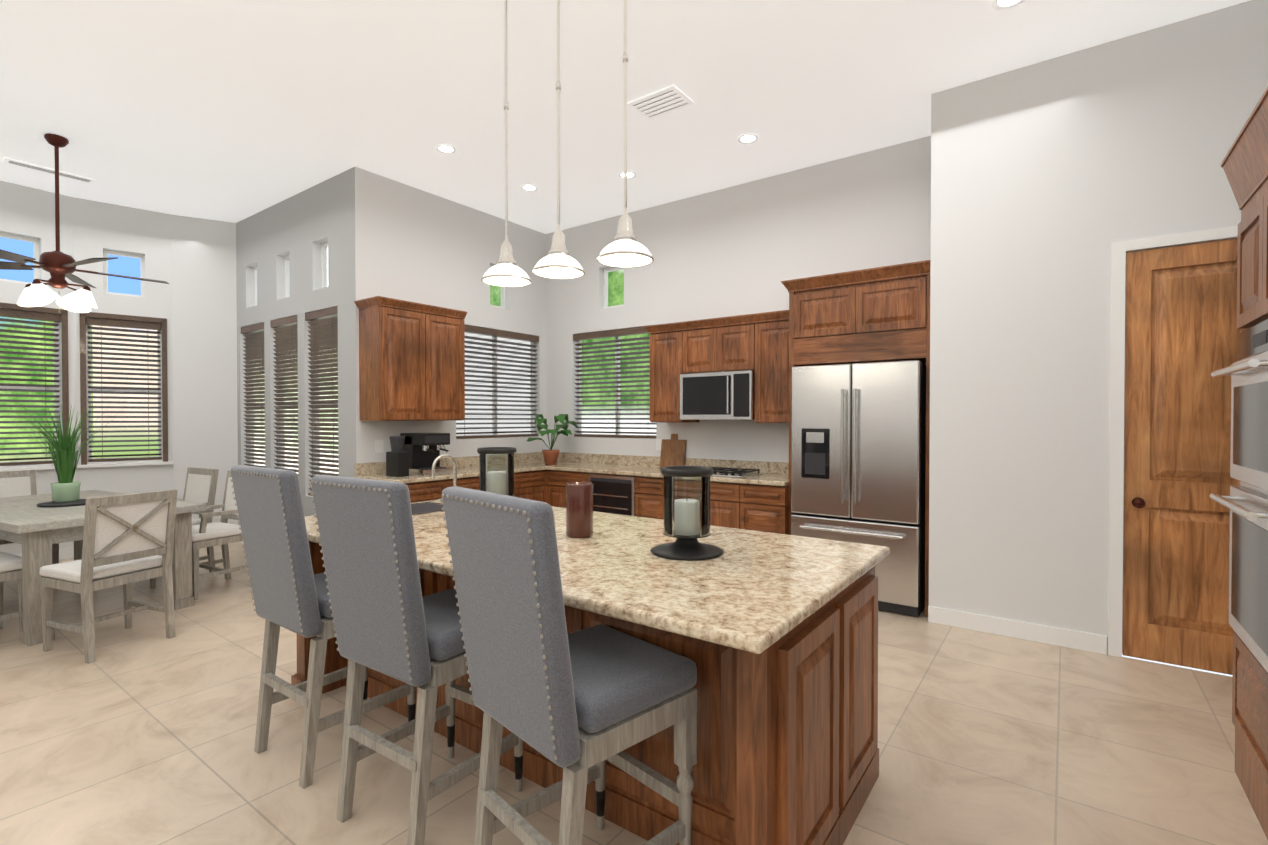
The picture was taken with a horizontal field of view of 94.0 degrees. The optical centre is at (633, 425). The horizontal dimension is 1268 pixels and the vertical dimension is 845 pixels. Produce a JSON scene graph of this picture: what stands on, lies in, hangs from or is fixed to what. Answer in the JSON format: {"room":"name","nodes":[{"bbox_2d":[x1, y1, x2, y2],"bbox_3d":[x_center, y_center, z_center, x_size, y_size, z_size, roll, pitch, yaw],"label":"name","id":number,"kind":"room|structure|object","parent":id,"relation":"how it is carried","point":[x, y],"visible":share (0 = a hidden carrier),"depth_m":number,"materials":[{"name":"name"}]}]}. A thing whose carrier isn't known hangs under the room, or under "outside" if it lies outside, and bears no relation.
{"room":"kitchen","nodes":[
{"label":"kitchen","id":0,"kind":"room"},
{"bbox_2d":[0,0,1249,233],"bbox_3d":[-2.090,-2.319,3.121,9.466,0.001,7.950,0,1,36],"label":"ceiling","id":1,"kind":"structure","parent":0,"point":[230,110],"depth_m":4.08,"materials":[{"name":"white paint"}]},
{"bbox_2d":[3,158,95,183],"bbox_3d":[-5.366,-2.339,5.447,0.120,0.012,0.600,0,1,36],"label":"ceiling vent","id":2,"kind":"object","parent":1,"relation":"in","point":[45,169],"visible":0.96,"depth_m":5.41,"materials":[{"name":"white metal"}]},
{"bbox_2d":[0,133,168,312],"bbox_3d":[-4.656,-1.628,4.824,1.392,1.419,1.369,0,1,36],"label":"ceiling fan","id":3,"kind":"object","parent":1,"relation":"hanging from","point":[58,265],"visible":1,"depth_m":4.78,"materials":[{"name":"brown metal"}]},
{"bbox_2d":[435,144,455,153],"bbox_3d":[-1.590,-2.337,5.003,0.170,0.005,0.170,0,1,36],"label":"recessed light","id":4,"kind":"object","parent":1,"relation":"in","point":[445,149],"visible":1,"depth_m":5.00,"materials":[{"name":"white"}]},
{"bbox_2d":[521,184,537,191],"bbox_3d":[-1.034,-2.347,5.848,0.170,0.005,0.170,0,1,36],"label":"recessed light","id":5,"kind":"object","parent":1,"relation":"in","point":[529,188],"visible":1,"depth_m":5.85,"materials":[{"name":"white"}]},
{"bbox_2d":[618,171,635,178],"bbox_3d":[-0.062,-2.343,5.534,0.170,0.005,0.170,0,1,36],"label":"recessed light","id":6,"kind":"object","parent":1,"relation":"in","point":[630,174],"visible":0.85,"depth_m":5.53,"materials":[{"name":"white"}]},
{"bbox_2d":[627,85,693,119],"bbox_3d":[0.191,-2.324,4.271,0.400,0.015,0.280,0,1,36],"label":"ceiling vent","id":7,"kind":"object","parent":1,"relation":"in","point":[664,101],"visible":0.96,"depth_m":4.25,"materials":[{"name":"white metal"}]},
{"bbox_2d":[737,134,758,143],"bbox_3d":[0.929,-2.335,4.823,0.170,0.005,0.170,0,1,36],"label":"recessed light","id":8,"kind":"object","parent":1,"relation":"in","point":[747,138],"visible":1,"depth_m":4.82,"materials":[{"name":"white"}]},
{"bbox_2d":[992,0,1024,9],"bbox_3d":[2.045,-2.317,3.214,0.170,0.005,0.170,0,1,36],"label":"recessed light","id":9,"kind":"object","parent":1,"relation":"in","point":[1002,4],"visible":1,"depth_m":3.25,"materials":[{"name":"white"}]},
{"bbox_2d":[0,542,1267,844],"bbox_3d":[-2.090,1.401,3.163,9.466,0.001,7.950,0,1,36],"label":"floor","id":10,"kind":"structure","parent":0,"point":[140,730],"depth_m":2.57,"materials":[{"name":"tile"}]},
{"bbox_2d":[0,552,22,640],"bbox_3d":[-4.261,0.908,3.727,0.480,0.970,0.545,0,1,28],"label":"dining chair","id":11,"kind":"object","parent":10,"relation":"on","point":[10,567],"visible":0.52,"depth_m":3.81,"materials":[{"name":"grey wood"}]},
{"bbox_2d":[0,470,58,563],"bbox_3d":[-5.352,0.893,5.074,0.545,0.970,0.480,0,1,28],"label":"dining chair","id":12,"kind":"object","parent":10,"relation":"on","point":[17,483],"visible":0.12,"depth_m":5.25,"materials":[{"name":"grey wood"}]},
{"bbox_2d":[0,490,205,645],"bbox_3d":[-4.384,0.994,4.557,1.900,0.780,1.050,0,1,28],"label":"dining table","id":13,"kind":"object","parent":10,"relation":"on","point":[31,527],"visible":0.69,"depth_m":3.94,"materials":[{"name":"grey wood"}]},
{"bbox_2d":[4,402,120,506],"bbox_3d":[-4.456,0.205,4.613,0.821,0.793,0.717,0,1,28],"label":"potted plant","id":14,"kind":"object","parent":13,"relation":"on","point":[65,489],"visible":1,"depth_m":4.60,"materials":[{"name":"green plant"}]},
{"bbox_2d":[40,490,176,663],"bbox_3d":[-3.333,0.908,3.770,0.545,0.970,0.480,0,1,22],"label":"dining chair","id":15,"kind":"object","parent":10,"relation":"on","point":[128,539],"visible":1,"depth_m":3.65,"materials":[{"name":"grey wood"}]},
{"bbox_2d":[150,467,218,588],"bbox_3d":[-4.156,0.890,5.321,0.480,0.970,0.545,0,1,28],"label":"dining chair","id":16,"kind":"object","parent":10,"relation":"on","point":[200,485],"visible":0.19,"depth_m":5.44,"materials":[{"name":"grey wood"}]},
{"bbox_2d":[192,470,247,599],"bbox_3d":[-3.556,0.894,5.000,0.480,0.970,0.545,0,1,28],"label":"dining chair","id":17,"kind":"object","parent":10,"relation":"on","point":[223,533],"visible":0.35,"depth_m":4.90,"materials":[{"name":"grey wood"}]},
{"bbox_2d":[229,465,415,788],"bbox_3d":[-1.334,0.786,2.593,0.489,1.240,0.607,0,1,36],"label":"stool","id":18,"kind":"object","parent":10,"relation":"on","point":[290,590],"visible":0.77,"depth_m":2.36,"materials":[{"name":"grey fabric"}]},
{"bbox_2d":[310,475,522,844],"bbox_3d":[-0.761,0.791,2.169,0.489,1.240,0.607,0,1,34],"label":"stool","id":19,"kind":"object","parent":10,"relation":"on","point":[389,620],"visible":0.88,"depth_m":1.95,"materials":[{"name":"grey fabric"}]},
{"bbox_2d":[406,480,452,502],"bbox_3d":[-2.103,0.935,5.428,0.631,0.880,0.559,0,1,36],"label":"base cabinet","id":20,"kind":"object","parent":10,"relation":"on","point":[432,490],"depth_m":5.27,"materials":[{"name":"brown wood"}]},
{"bbox_2d":[457,476,478,489],"bbox_3d":[-1.731,0.929,5.936,0.631,0.880,0.819,0,1,36],"label":"base cabinet","id":21,"kind":"object","parent":10,"relation":"on","point":[471,482],"depth_m":5.64,"materials":[{"name":"brown wood"}]},
{"bbox_2d":[506,468,549,504],"bbox_3d":[-1.355,0.924,6.412,0.677,0.880,0.629,0,1,36],"label":"base cabinet","id":22,"kind":"object","parent":10,"relation":"on","point":[535,485],"depth_m":6.32,"materials":[{"name":"brown wood"}]},
{"bbox_2d":[355,464,545,483],"bbox_3d":[-1.740,0.468,5.904,0.648,0.038,1.805,0,1,36],"label":"countertop","id":23,"kind":"structure","parent":22,"relation":"on","point":[462,473],"depth_m":5.52,"materials":[{"name":"beige stone"}]},
{"bbox_2d":[386,433,449,476],"bbox_3d":[-2.011,0.263,5.514,0.431,0.380,0.570,0,1,36],"label":"coffee machine","id":24,"kind":"object","parent":23,"relation":"on","point":[413,454],"visible":1,"depth_m":5.47,"materials":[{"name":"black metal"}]},
{"bbox_2d":[550,468,585,507],"bbox_3d":[-0.543,0.922,6.541,0.600,0.880,0.657,0,1,36],"label":"base cabinet","id":25,"kind":"object","parent":10,"relation":"on","point":[559,477],"depth_m":6.35,"materials":[{"name":"brown wood"}]},
{"bbox_2d":[440,486,696,844],"bbox_3d":[-0.179,0.796,1.738,0.607,1.240,0.489,-1,1,-43],"label":"stool","id":26,"kind":"object","parent":10,"relation":"on","point":[580,707],"visible":1,"depth_m":1.58,"materials":[{"name":"grey fabric"}]},
{"bbox_2d":[291,543,878,844],"bbox_3d":[-0.386,0.965,2.731,2.656,0.880,1.115,0,1,36],"label":"kitchen island","id":27,"kind":"object","parent":10,"relation":"on","point":[788,750],"depth_m":1.88,"materials":[{"name":"brown wood"}]},
{"bbox_2d":[305,499,889,658],"bbox_3d":[-0.419,0.505,2.681,2.690,0.038,1.260,0,1,36],"label":"island countertop","id":28,"kind":"structure","parent":27,"relation":"on","point":[763,587],"depth_m":1.96,"materials":[{"name":"beige stone"}]},
{"bbox_2d":[411,454,456,515],"bbox_3d":[-1.205,0.324,3.425,0.380,0.306,0.456,0,1,36],"label":"island faucet","id":29,"kind":"object","parent":28,"relation":"on","point":[423,508],"visible":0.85,"depth_m":3.46,"materials":[{"name":"silver metal"}]},
{"bbox_2d":[477,447,516,495],"bbox_3d":[-0.779,0.302,3.363,0.304,0.350,0.304,0,1,36],"label":"candle holder","id":30,"kind":"object","parent":28,"relation":"on","point":[494,481],"visible":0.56,"depth_m":3.31,"materials":[{"name":"black metal"}]},
{"bbox_2d":[566,482,592,537],"bbox_3d":[-0.240,0.370,2.611,0.120,0.232,0.120,0,1,36],"label":"pillar candle","id":31,"kind":"object","parent":28,"relation":"on","point":[579,509],"visible":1,"depth_m":2.56,"materials":[{"name":"brown wax"}]},
{"bbox_2d":[650,466,723,560],"bbox_3d":[0.204,0.326,2.286,0.283,0.327,0.283,0,1,36],"label":"candle holder","id":32,"kind":"object","parent":28,"relation":"on","point":[686,531],"visible":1,"depth_m":2.24,"materials":[{"name":"black metal"}]},
{"bbox_2d":[586,472,633,515],"bbox_3d":[-0.075,0.926,6.215,0.659,0.880,0.632,0,1,36],"label":"wine cooler","id":33,"kind":"object","parent":10,"relation":"on","point":[611,494],"depth_m":5.92,"materials":[{"name":"black glass"}]},
{"bbox_2d":[634,476,663,519],"bbox_3d":[0.361,0.929,5.897,0.419,0.880,0.632,0,1,36],"label":"base cabinet","id":34,"kind":"object","parent":10,"relation":"on","point":[648,490],"depth_m":5.67,"materials":[{"name":"brown wood"}]},
{"bbox_2d":[673,480,741,528],"bbox_3d":[0.789,0.933,5.584,0.760,0.880,0.632,0,1,36],"label":"base cabinet","id":35,"kind":"object","parent":10,"relation":"on","point":[725,499],"depth_m":5.21,"materials":[{"name":"brown wood"}]},
{"bbox_2d":[742,484,794,534],"bbox_3d":[1.239,0.937,5.255,0.473,0.880,0.632,0,1,36],"label":"base cabinet","id":36,"kind":"object","parent":10,"relation":"on","point":[765,508],"depth_m":4.96,"materials":[{"name":"brown wood"}]},
{"bbox_2d":[526,460,790,487],"bbox_3d":[0.072,0.466,6.093,3.351,0.038,0.648,0,1,36],"label":"countertop","id":37,"kind":"structure","parent":36,"relation":"on","point":[775,479],"depth_m":5.80,"materials":[{"name":"beige stone"}]},
{"bbox_2d":[526,414,577,464],"bbox_3d":[-0.909,0.154,6.676,0.558,0.570,0.719,0,1,36],"label":"potted plant","id":38,"kind":"object","parent":37,"relation":"on","point":[550,455],"visible":1,"depth_m":6.62,"materials":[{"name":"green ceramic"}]},
{"bbox_2d":[660,434,686,466],"bbox_3d":[0.413,0.267,6.214,0.300,0.358,0.072,0,1,36],"label":"cutting board","id":39,"kind":"object","parent":37,"relation":"on","point":[673,450],"visible":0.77,"depth_m":6.20,"materials":[{"name":"brown wood"}]},
{"bbox_2d":[706,466,763,477],"bbox_3d":[0.793,0.431,5.585,0.720,0.041,0.480,0,1,36],"label":"cooktop","id":40,"kind":"object","parent":37,"relation":"in","point":[732,472],"visible":0.54,"depth_m":5.43,"materials":[{"name":"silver metal"}]},
{"bbox_2d":[791,360,925,616],"bbox_3d":[1.826,0.449,4.739,0.945,1.843,0.746,0,1,36],"label":"fridge","id":41,"kind":"object","parent":10,"relation":"on","point":[858,452],"visible":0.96,"depth_m":4.41,"materials":[{"name":"grey metal"}]},
{"bbox_2d":[1232,166,1267,839],"bbox_3d":[2.467,0.275,1.907,0.636,2.280,0.780,0,1,36],"label":"tall cabinet","id":42,"kind":"object","parent":10,"relation":"on","point":[1249,678],"depth_m":2.18,"materials":[{"name":"brown wood"}]},
{"bbox_2d":[1210,319,1267,672],"bbox_3d":[2.190,0.223,2.109,0.113,1.180,0.680,0,1,36],"label":"wall oven","id":43,"kind":"object","parent":42,"relation":"in","point":[1245,502],"visible":1,"depth_m":2.11,"materials":[{"name":"silver metal"}]},
{"bbox_2d":[0,0,1267,653],"bbox_3d":[-2.104,-0.460,3.239,9.602,3.720,8.090,0,1,36],"label":"wall","id":44,"kind":"structure","parent":0,"point":[1014,204],"depth_m":4.84,"materials":[{"name":"white paint"}]},
{"bbox_2d":[0,232,39,283],"bbox_3d":[-6.094,-1.630,5.824,0.052,0.480,0.341,0,1,36],"label":"clerestory window","id":45,"kind":"structure","parent":44,"relation":"in","point":[35,242],"depth_m":5.91,"materials":[{"name":"white plastic"}]},
{"bbox_2d":[0,302,68,471],"bbox_3d":[-6.035,-0.370,5.801,0.201,1.620,0.801,0,1,36],"label":"window blind","id":46,"kind":"object","parent":44,"relation":"attached to","point":[55,318],"visible":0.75,"depth_m":5.89,"materials":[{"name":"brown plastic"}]},
{"bbox_2d":[103,250,144,297],"bbox_3d":[-5.544,-1.637,6.438,0.340,0.480,0.040,-1,1,-40],"label":"clerestory window","id":47,"kind":"structure","parent":44,"relation":"in","point":[105,264],"depth_m":6.42,"materials":[{"name":"blue glass"}]},
{"bbox_2d":[77,312,172,467],"bbox_3d":[-5.500,-0.376,6.401,0.800,1.620,0.175,-1,1,-40],"label":"window blind","id":48,"kind":"object","parent":44,"relation":"attached to","point":[87,321],"visible":0.96,"depth_m":6.38,"materials":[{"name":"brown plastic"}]},
{"bbox_2d":[241,322,264,466],"bbox_3d":[-4.271,-0.220,6.732,0.640,1.840,0.121,0,1,36],"label":"window blind","id":49,"kind":"object","parent":44,"relation":"attached to","point":[253,339],"visible":0.54,"depth_m":6.74,"materials":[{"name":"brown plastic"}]},
{"bbox_2d":[254,267,256,305],"bbox_3d":[-4.247,-1.580,6.750,0.300,0.480,0.040,0,1,36],"label":"clerestory window","id":50,"kind":"structure","parent":44,"relation":"in","point":[255,286],"depth_m":6.81,"materials":[{"name":"white plastic"}]},
{"bbox_2d":[270,315,297,471],"bbox_3d":[-3.645,-0.215,6.275,0.630,1.840,0.121,0,1,36],"label":"window blind","id":51,"kind":"object","parent":44,"relation":"attached to","point":[286,337],"visible":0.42,"depth_m":6.27,"materials":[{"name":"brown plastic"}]},
{"bbox_2d":[285,255,289,297],"bbox_3d":[-3.621,-1.575,6.292,0.300,0.480,0.040,0,1,36],"label":"clerestory window","id":52,"kind":"structure","parent":44,"relation":"in","point":[287,279],"depth_m":6.36,"materials":[{"name":"white plastic"}]},
{"bbox_2d":[305,306,338,495],"bbox_3d":[-3.007,-0.210,5.809,0.650,1.840,0.121,0,1,36],"label":"window blind","id":53,"kind":"object","parent":44,"relation":"attached to","point":[323,328],"visible":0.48,"depth_m":5.80,"materials":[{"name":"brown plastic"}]},
{"bbox_2d":[321,242,327,287],"bbox_3d":[-2.983,-1.570,5.826,0.300,0.480,0.040,0,1,36],"label":"clerestory window","id":54,"kind":"structure","parent":44,"relation":"in","point":[324,246],"depth_m":5.89,"materials":[{"name":"white plastic"}]},
{"bbox_2d":[375,440,383,452],"bbox_3d":[-2.390,0.193,5.555,0.009,0.120,0.080,0,1,36],"label":"switch plate","id":55,"kind":"object","parent":44,"relation":"attached to","point":[379,446],"depth_m":5.55,"materials":[{"name":"white plastic"}]},
{"bbox_2d":[358,296,433,420],"bbox_3d":[-2.210,-0.579,5.493,0.361,1.066,0.507,0,1,36],"label":"upper cabinet","id":56,"kind":"object","parent":44,"relation":"attached to","point":[411,361],"depth_m":5.34,"materials":[{"name":"brown wood"}]},
{"bbox_2d":[354,452,543,475],"bbox_3d":[-1.810,0.389,6.340,0.020,0.110,2.428,0,1,36],"label":"backsplash","id":57,"kind":"structure","parent":44,"relation":"attached to","point":[519,458],"depth_m":6.29,"materials":[{"name":"beige stone"}]},
{"bbox_2d":[434,308,465,420],"bbox_3d":[-1.979,-0.583,5.809,0.361,1.066,0.511,0,1,36],"label":"upper cabinet","id":58,"kind":"object","parent":44,"relation":"attached to","point":[449,325],"depth_m":5.75,"materials":[{"name":"brown wood"}]},
{"bbox_2d":[490,265,504,308],"bbox_3d":[-1.606,-1.581,6.795,0.040,0.480,0.300,0,1,36],"label":"clerestory window","id":59,"kind":"structure","parent":44,"relation":"in","point":[502,297],"depth_m":6.88,"materials":[{"name":"white plastic"}]},
{"bbox_2d":[456,325,538,438],"bbox_3d":[-1.570,-0.476,6.788,0.121,1.230,1.230,0,1,36],"label":"window blind","id":60,"kind":"object","parent":44,"relation":"attached to","point":[495,334],"visible":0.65,"depth_m":6.80,"materials":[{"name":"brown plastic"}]},
{"bbox_2d":[16,541,1106,654],"bbox_3d":[-1.869,1.342,3.465,9.465,0.110,5.859,0,1,36],"label":"baseboard","id":61,"kind":"structure","parent":44,"relation":"attached to","point":[1085,641],"depth_m":3.88,"materials":[{"name":"white wood"}]},
{"bbox_2d":[604,267,623,307],"bbox_3d":[-0.197,-1.581,6.800,0.360,0.480,0.040,0,1,36],"label":"clerestory window","id":62,"kind":"structure","parent":44,"relation":"in","point":[607,270],"depth_m":6.88,"materials":[{"name":"white plastic"}]},
{"bbox_2d":[573,326,655,438],"bbox_3d":[-0.209,-0.476,6.771,1.210,1.230,0.121,0,1,36],"label":"window blind","id":63,"kind":"object","parent":44,"relation":"attached to","point":[615,333],"visible":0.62,"depth_m":6.78,"materials":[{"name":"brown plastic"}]},
{"bbox_2d":[656,439,661,449],"bbox_3d":[0.271,0.204,6.342,0.080,0.120,0.006,0,1,36],"label":"switch plate","id":64,"kind":"object","parent":44,"relation":"attached to","point":[658,441],"depth_m":6.34,"materials":[{"name":"white plastic"}]},
{"bbox_2d":[646,324,698,422],"bbox_3d":[0.410,-0.513,6.024,0.390,0.961,0.341,0,1,36],"label":"upper cabinet","id":65,"kind":"object","parent":44,"relation":"attached to","point":[665,339],"depth_m":5.88,"materials":[{"name":"brown wood"}]},
{"bbox_2d":[558,452,790,475],"bbox_3d":[0.257,0.389,6.345,3.351,0.110,0.020,0,1,36],"label":"backsplash","id":66,"kind":"structure","parent":44,"relation":"attached to","point":[579,458],"depth_m":6.32,"materials":[{"name":"beige stone"}]},
{"bbox_2d":[682,317,721,373],"bbox_3d":[0.744,-0.747,5.777,0.437,0.486,0.341,0,1,36],"label":"upper cabinet","id":67,"kind":"object","parent":44,"relation":"attached to","point":[701,339],"depth_m":5.64,"materials":[{"name":"brown wood"}]},
{"bbox_2d":[680,370,754,419],"bbox_3d":[0.849,-0.277,5.652,0.754,0.442,0.425,0,1,36],"label":"microwave","id":68,"kind":"object","parent":67,"relation":"attached to","point":[729,395],"visible":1,"depth_m":5.48,"materials":[{"name":"grey plastic"}]},
{"bbox_2d":[722,316,753,371],"bbox_3d":[1.005,-0.745,5.587,0.437,0.486,0.341,0,1,36],"label":"upper cabinet","id":69,"kind":"object","parent":44,"relation":"attached to","point":[737,331],"depth_m":5.42,"materials":[{"name":"brown wood"}]},
{"bbox_2d":[754,312,791,423],"bbox_3d":[1.348,-0.505,5.339,0.413,0.961,0.341,0,1,36],"label":"upper cabinet","id":70,"kind":"object","parent":44,"relation":"attached to","point":[773,372],"depth_m":5.22,"materials":[{"name":"brown wood"}]},
{"bbox_2d":[790,260,930,367],"bbox_3d":[1.879,-0.836,4.799,0.993,0.676,0.581,0,1,36],"label":"upper cabinet","id":71,"kind":"object","parent":44,"relation":"attached to","point":[870,315],"depth_m":4.54,"materials":[{"name":"brown wood"}]},
{"bbox_2d":[1108,225,1237,656],"bbox_3d":[3.269,0.149,3.316,0.940,2.500,0.015,0,1,36],"label":"door frame","id":72,"kind":"structure","parent":44,"relation":"attached to","point":[1117,366],"depth_m":3.56,"materials":[{"name":"white wood"}]},
{"bbox_2d":[1122,238,1246,674],"bbox_3d":[3.273,0.178,3.322,0.800,2.425,0.132,0,1,36],"label":"pantry door","id":73,"kind":"structure","parent":44,"relation":"in","point":[1182,331],"depth_m":3.42,"materials":[{"name":"brown wood"}]},
{"bbox_2d":[1221,86,1267,201],"bbox_3d":[2.434,-0.971,1.883,0.678,0.188,0.835,0,1,36],"label":"crown molding","id":74,"kind":"structure","parent":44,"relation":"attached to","point":[1244,164],"depth_m":2.14,"materials":[{"name":"brown wood"}]},
{"label":"outside","id":75,"kind":"structure","parent":0,"visible":0},
{"bbox_2d":[0,237,93,461],"bbox_3d":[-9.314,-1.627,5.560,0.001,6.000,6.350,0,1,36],"label":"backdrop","id":76,"kind":"structure","parent":75,"point":[24,248],"depth_m":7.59,"materials":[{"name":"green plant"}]},
{"bbox_2d":[92,254,157,457],"bbox_3d":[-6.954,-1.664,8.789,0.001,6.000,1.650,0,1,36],"label":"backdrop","id":77,"kind":"structure","parent":75,"point":[125,266],"depth_m":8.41,"materials":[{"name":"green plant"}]},
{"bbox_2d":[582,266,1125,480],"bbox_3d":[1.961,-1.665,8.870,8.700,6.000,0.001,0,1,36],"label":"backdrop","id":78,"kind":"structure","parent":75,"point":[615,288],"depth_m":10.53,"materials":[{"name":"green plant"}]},
{"bbox_3d":[-0.347,-2.301,2.866,0.910,0.029,0.070,0,1,36],"label":"pendant light","id":79,"kind":"object","parent":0,"visible":0},
{"bbox_2d":[481,0,530,286],"bbox_3d":[-0.666,-1.518,3.084,0.256,1.536,0.256,0,1,36],"label":"pendant light","id":80,"kind":"object","parent":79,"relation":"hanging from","point":[505,271],"visible":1,"depth_m":3.08,"materials":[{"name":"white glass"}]},
{"bbox_2d":[532,0,584,278],"bbox_3d":[-0.370,-1.516,2.902,0.256,1.536,0.256,0,1,36],"label":"pendant light","id":81,"kind":"object","parent":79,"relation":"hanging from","point":[558,262],"visible":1,"depth_m":2.89,"materials":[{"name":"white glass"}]},
{"bbox_2d":[597,0,653,267],"bbox_3d":[-0.039,-1.513,2.673,0.256,1.536,0.256,0,1,36],"label":"pendant light","id":82,"kind":"object","parent":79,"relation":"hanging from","point":[625,249],"visible":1,"depth_m":2.66,"materials":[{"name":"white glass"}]},
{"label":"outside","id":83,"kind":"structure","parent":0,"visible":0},
{"bbox_2d":[254,248,338,473],"bbox_3d":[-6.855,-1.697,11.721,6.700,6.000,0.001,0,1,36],"label":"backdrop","id":84,"kind":"structure","parent":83,"point":[297,422],"depth_m":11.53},
{"bbox_2d":[456,285,529,435],"bbox_3d":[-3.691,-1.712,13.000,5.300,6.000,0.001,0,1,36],"label":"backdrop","id":85,"kind":"structure","parent":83,"point":[495,295],"depth_m":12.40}
]}

